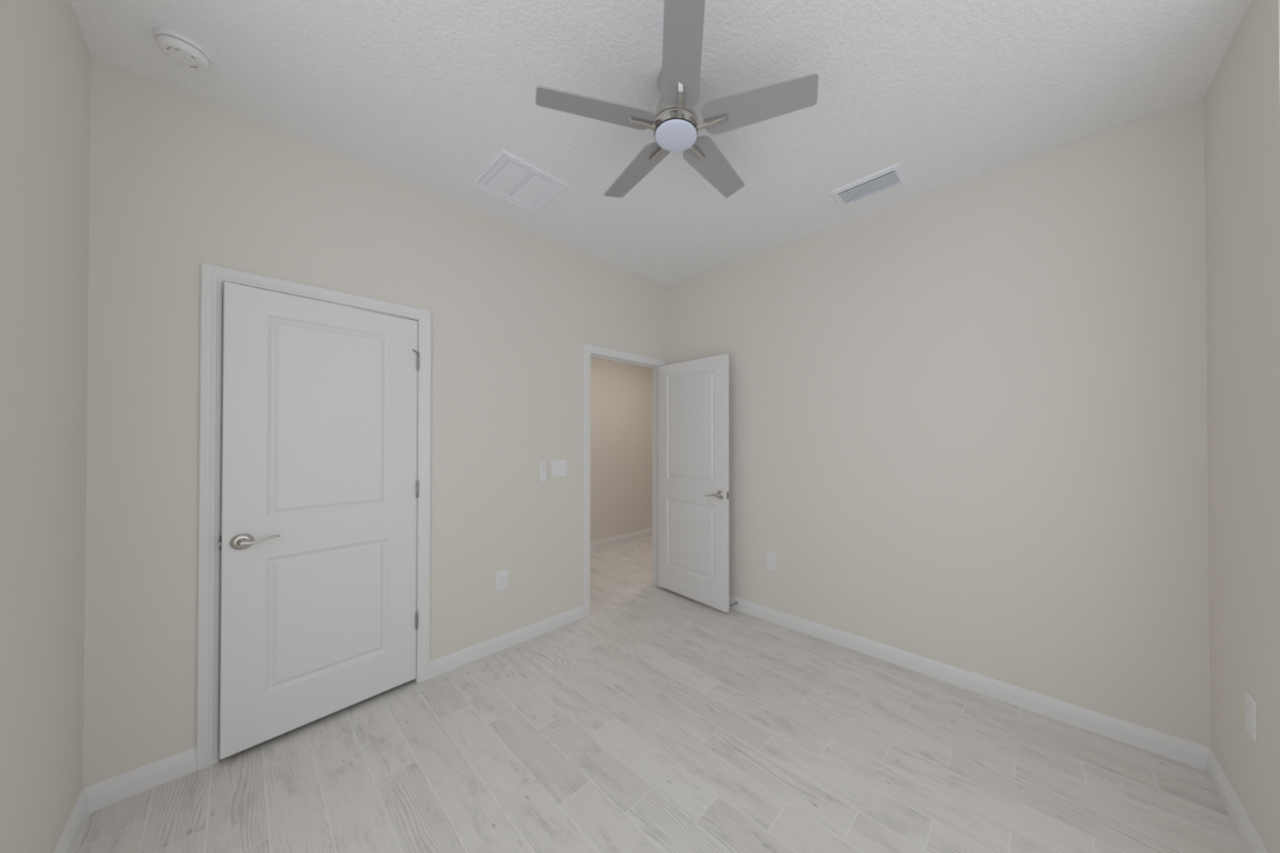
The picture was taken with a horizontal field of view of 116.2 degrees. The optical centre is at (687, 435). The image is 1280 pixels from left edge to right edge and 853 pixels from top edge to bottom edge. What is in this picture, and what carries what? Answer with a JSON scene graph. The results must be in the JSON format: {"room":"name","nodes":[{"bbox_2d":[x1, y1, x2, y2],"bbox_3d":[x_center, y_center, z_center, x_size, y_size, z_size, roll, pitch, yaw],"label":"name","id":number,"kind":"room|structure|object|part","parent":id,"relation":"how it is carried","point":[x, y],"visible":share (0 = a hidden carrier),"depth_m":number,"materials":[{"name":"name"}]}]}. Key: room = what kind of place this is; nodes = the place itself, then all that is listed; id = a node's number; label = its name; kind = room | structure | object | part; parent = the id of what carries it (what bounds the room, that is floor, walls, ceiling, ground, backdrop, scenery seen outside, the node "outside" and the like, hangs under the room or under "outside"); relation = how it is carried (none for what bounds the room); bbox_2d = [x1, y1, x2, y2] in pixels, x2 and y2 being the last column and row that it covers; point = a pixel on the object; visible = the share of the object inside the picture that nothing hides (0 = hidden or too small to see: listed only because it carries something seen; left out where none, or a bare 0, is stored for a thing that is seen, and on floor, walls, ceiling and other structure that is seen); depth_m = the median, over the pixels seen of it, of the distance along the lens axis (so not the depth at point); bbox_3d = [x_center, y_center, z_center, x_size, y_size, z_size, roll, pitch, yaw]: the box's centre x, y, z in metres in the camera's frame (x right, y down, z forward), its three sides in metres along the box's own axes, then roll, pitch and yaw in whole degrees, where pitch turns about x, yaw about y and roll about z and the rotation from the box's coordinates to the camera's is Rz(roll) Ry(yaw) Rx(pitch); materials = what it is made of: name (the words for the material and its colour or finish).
{"room":"empty bedroom","nodes":[
{"label":"empty bedroom","id":0,"kind":"room"},
{"bbox_2d":[0,0,91,852],"bbox_3d":[-1.022,-0.024,0.334,3.255,2.786,0.115,0,-1,41],"label":"wall","id":1,"kind":"structure","parent":0,"point":[46,56],"depth_m":1.12,"materials":[{"name":"white paint"}]},
{"bbox_2d":[53,787,88,852],"bbox_3d":[-1.023,1.321,0.410,3.140,0.096,0.014,0,-1,41],"label":"baseboard","id":2,"kind":"structure","parent":1,"relation":"attached to","point":[68,841],"depth_m":1.34,"materials":[{"name":"white paint"}]},
{"bbox_2d":[82,54,666,787],"bbox_3d":[-0.446,0.000,3.532,0.115,2.786,6.000,0,-1,41],"label":"wall","id":3,"kind":"structure","parent":0,"point":[180,180],"depth_m":1.83,"materials":[{"name":"white paint"}]},
{"bbox_2d":[84,746,196,813],"bbox_3d":[-2.112,1.330,1.538,0.014,0.096,0.262,0,-1,41],"label":"baseboard","id":4,"kind":"structure","parent":3,"relation":"attached to","point":[112,790],"depth_m":1.53,"materials":[{"name":"white paint"}]},
{"bbox_2d":[196,262,431,771],"bbox_3d":[-1.791,0.331,1.992,0.134,2.099,0.834,0,-1,41],"label":"door frame","id":5,"kind":"structure","parent":3,"relation":"attached to","point":[213,277],"depth_m":1.68,"materials":[{"name":"white paint"}]},
{"bbox_2d":[217,281,419,759],"bbox_3d":[-1.723,0.351,1.931,0.098,2.000,0.724,0,-1,37],"label":"door","id":6,"kind":"structure","parent":3,"relation":"in","point":[319,615],"depth_m":1.88,"materials":[{"name":"white paint"}]},
{"bbox_3d":[-1.964,0.453,1.665,0.023,0.058,0.010,0,-1,37],"label":"latch plate","id":7,"kind":"part","parent":6,"relation":"part of","materials":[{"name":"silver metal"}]},
{"bbox_3d":[-1.887,0.453,1.682,0.047,0.034,0.034,0,-1,37],"label":"lever handle","id":8,"kind":"part","parent":6,"relation":"part of","materials":[{"name":"silver metal"}]},
{"bbox_3d":[-1.843,0.451,1.711,0.024,0.030,0.119,0,-1,37],"label":"lever","id":9,"kind":"part","parent":6,"relation":"part of","materials":[{"name":"silver metal"}]},
{"bbox_2d":[495,568,508,591],"bbox_3d":[-1.205,0.936,2.573,0.008,0.131,0.079,0,-1,41],"label":"wall outlet","id":10,"kind":"object","parent":3,"relation":"attached to","point":[501,576],"visible":1,"depth_m":2.57,"materials":[{"name":"white plastic"}]},
{"bbox_2d":[429,604,584,679],"bbox_3d":[-1.135,1.338,2.645,0.014,0.096,1.026,0,-1,41],"label":"baseboard","id":11,"kind":"structure","parent":3,"relation":"attached to","point":[441,665],"depth_m":2.56,"materials":[{"name":"white paint"}]},
{"bbox_2d":[538,460,546,482],"bbox_3d":[-1.015,0.248,2.781,0.024,0.152,0.053,0,-1,41],"label":"remote control","id":12,"kind":"object","parent":3,"relation":"attached to","point":[542,464],"visible":1,"depth_m":2.77,"materials":[{"name":"white plastic"}]},
{"bbox_2d":[551,459,566,477],"bbox_3d":[-0.934,0.237,2.884,0.010,0.121,0.121,0,-1,41],"label":"light switch","id":13,"kind":"object","parent":3,"relation":"attached to","point":[558,467],"visible":1,"depth_m":2.88,"materials":[{"name":"white plastic"}]},
{"bbox_2d":[582,343,666,617],"bbox_3d":[-0.540,0.342,3.410,0.133,2.099,0.898,0,-1,41],"label":"door frame","id":14,"kind":"structure","parent":3,"relation":"attached to","point":[590,351],"depth_m":3.10,"materials":[{"name":"white paint"}]},
{"bbox_2d":[657,353,728,612],"bbox_3d":[0.006,0.365,3.343,0.806,2.006,0.099,0,-1,45],"label":"door","id":15,"kind":"structure","parent":3,"relation":"in","point":[693,395],"depth_m":3.32,"materials":[{"name":"white paint"}]},
{"bbox_3d":[0.186,0.465,3.112,0.119,0.030,0.024,0,-1,45],"label":"lever","id":16,"kind":"part","parent":15,"relation":"part of","materials":[{"name":"silver metal"}]},
{"bbox_2d":[590,357,652,542],"bbox_3d":[-1.593,0.008,4.545,0.115,2.786,6.000,0,-1,41],"label":"wall","id":17,"kind":"structure","parent":0,"point":[621,409],"depth_m":5.25,"materials":[{"name":"white paint"}]},
{"bbox_2d":[590,528,652,550],"bbox_3d":[-0.921,1.357,5.199,0.014,0.096,3.885,0,-1,41],"label":"baseboard","id":18,"kind":"structure","parent":17,"relation":"attached to","point":[636,535],"depth_m":5.23,"materials":[{"name":"white paint"}]},
{"bbox_2d":[72,534,1247,852],"bbox_3d":[0.255,1.439,2.902,5.045,0.100,6.000,0,-1,41],"label":"floor","id":19,"kind":"structure","parent":0,"point":[658,719],"depth_m":1.64,"materials":[{"name":"white wood"}]},
{"bbox_2d":[70,0,1251,288],"bbox_3d":[0.254,-1.448,2.925,5.045,0.100,6.000,0,-1,41],"label":"ceiling","id":20,"kind":"structure","parent":0,"point":[425,95],"depth_m":1.57,"materials":[{"name":"white paint"}]},
{"bbox_2d":[152,27,212,70],"bbox_3d":[-1.821,-1.386,1.433,0.133,0.046,0.133,0,-1,41],"label":"smoke detector","id":21,"kind":"object","parent":20,"relation":"attached to","point":[182,49],"visible":1,"depth_m":1.41,"materials":[{"name":"white plastic"}]},
{"bbox_2d":[471,149,567,212],"bbox_3d":[-0.935,-1.397,2.207,0.394,0.012,0.356,0,-1,41],"label":"ceiling vent","id":22,"kind":"object","parent":20,"relation":"in","point":[508,177],"visible":1,"depth_m":2.19,"materials":[{"name":"white metal"}]},
{"bbox_3d":[-0.981,-1.399,2.155,0.286,0.003,0.110,0,-1,41],"label":"louver panel","id":23,"kind":"part","parent":22,"relation":"part of","materials":[{"name":"white metal"}]},
{"bbox_3d":[-0.889,-1.399,2.258,0.286,0.003,0.110,0,-1,41],"label":"louver panel","id":24,"kind":"part","parent":22,"relation":"part of","materials":[{"name":"white metal"}]},
{"bbox_2d":[535,0,818,197],"bbox_3d":[-0.040,-1.286,1.595,1.013,0.243,1.013,0,-1,41],"label":"ceiling fan","id":25,"kind":"object","parent":20,"relation":"hanging from","point":[675,126],"visible":1,"depth_m":1.48,"materials":[{"name":"grey wood"}]},
{"bbox_3d":[-0.329,-1.195,1.449,0.422,0.059,0.134,0,0,-23],"label":"blade","id":26,"kind":"part","parent":25,"relation":"part of","materials":[{"name":"grey wood"}]},
{"bbox_3d":[-0.240,-1.203,1.808,0.131,0.057,0.423,0,-1,-40],"label":"blade","id":27,"kind":"part","parent":25,"relation":"part of","materials":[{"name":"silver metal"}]},
{"bbox_3d":[-0.165,-1.194,1.517,0.134,0.022,0.017,0,0,-22],"label":"blade arm","id":28,"kind":"part","parent":25,"relation":"part of","materials":[{"name":"silver metal"}]},
{"bbox_3d":[-0.125,-1.197,1.674,0.018,0.022,0.133,0,-1,-40],"label":"blade arm","id":29,"kind":"part","parent":25,"relation":"part of","materials":[{"name":"silver metal"}]},
{"bbox_3d":[-0.028,-1.205,1.430,0.018,0.026,0.132,0,0,-3],"label":"blade arm","id":30,"kind":"part","parent":25,"relation":"part of","materials":[{"name":"silver metal"}]},
{"bbox_3d":[-0.018,-1.219,1.254,0.135,0.026,0.423,0,0,-4],"label":"blade","id":31,"kind":"part","parent":25,"relation":"part of","materials":[{"name":"grey wood"}]},
{"bbox_3d":[0.036,-1.210,1.684,0.018,0.033,0.132,0,-1,32],"label":"blade arm","id":32,"kind":"part","parent":25,"relation":"part of","materials":[{"name":"silver metal"}]},
{"bbox_3d":[0.096,-1.214,1.534,0.131,0.035,0.018,0,0,15],"label":"blade arm","id":33,"kind":"part","parent":25,"relation":"part of","materials":[{"name":"silver metal"}]},
{"bbox_3d":[0.132,-1.230,1.832,0.131,0.058,0.423,0,-1,33],"label":"blade","id":34,"kind":"part","parent":25,"relation":"part of","materials":[{"name":"grey wood"}]},
{"bbox_3d":[0.265,-1.241,1.487,0.423,0.057,0.134,0,0,15],"label":"blade","id":35,"kind":"part","parent":25,"relation":"part of","materials":[{"name":"grey wood"}]},
{"bbox_2d":[830,162,909,207],"bbox_3d":[1.016,-1.397,2.230,0.364,0.012,0.196,0,-1,41],"label":"ceiling vent","id":36,"kind":"object","parent":20,"relation":"in","point":[893,176],"visible":1,"depth_m":2.21,"materials":[{"name":"white metal"}]},
{"bbox_2d":[666,97,1210,747],"bbox_3d":[1.010,-0.006,2.723,3.140,2.786,0.115,0,-1,41],"label":"wall","id":37,"kind":"structure","parent":0,"point":[967,420],"depth_m":2.08,"materials":[{"name":"white paint"}]},
{"bbox_2d":[766,551,775,570],"bbox_3d":[0.623,0.937,2.976,0.079,0.131,0.008,0,-1,41],"label":"wall outlet","id":38,"kind":"object","parent":37,"relation":"attached to","point":[771,557],"visible":1,"depth_m":2.97,"materials":[{"name":"white plastic"}]},
{"bbox_2d":[728,595,1209,771],"bbox_3d":[0.975,1.338,2.658,3.120,0.096,0.014,0,-1,41],"label":"baseboard","id":39,"kind":"structure","parent":37,"relation":"attached to","point":[1171,747],"depth_m":2.06,"materials":[{"name":"white paint"}]},
{"bbox_2d":[1204,0,1279,852],"bbox_3d":[1.230,-0.023,0.514,0.115,2.786,3.136,0,-1,41],"label":"wall","id":40,"kind":"structure","parent":0,"point":[1242,101],"depth_m":1.33,"materials":[{"name":"white paint"}]},
{"bbox_2d":[1206,747,1269,852],"bbox_3d":[1.144,1.321,0.503,0.014,0.096,3.021,0,-1,41],"label":"baseboard","id":41,"kind":"structure","parent":40,"relation":"attached to","point":[1246,829],"depth_m":1.41,"materials":[{"name":"white paint"}]},
{"bbox_2d":[1244,689,1257,742],"bbox_3d":[1.860,0.924,1.313,0.008,0.131,0.079,0,-1,41],"label":"wall outlet","id":42,"kind":"object","parent":40,"relation":"attached to","point":[1251,726],"visible":1,"depth_m":1.30,"materials":[{"name":"white plastic"}]}
]}

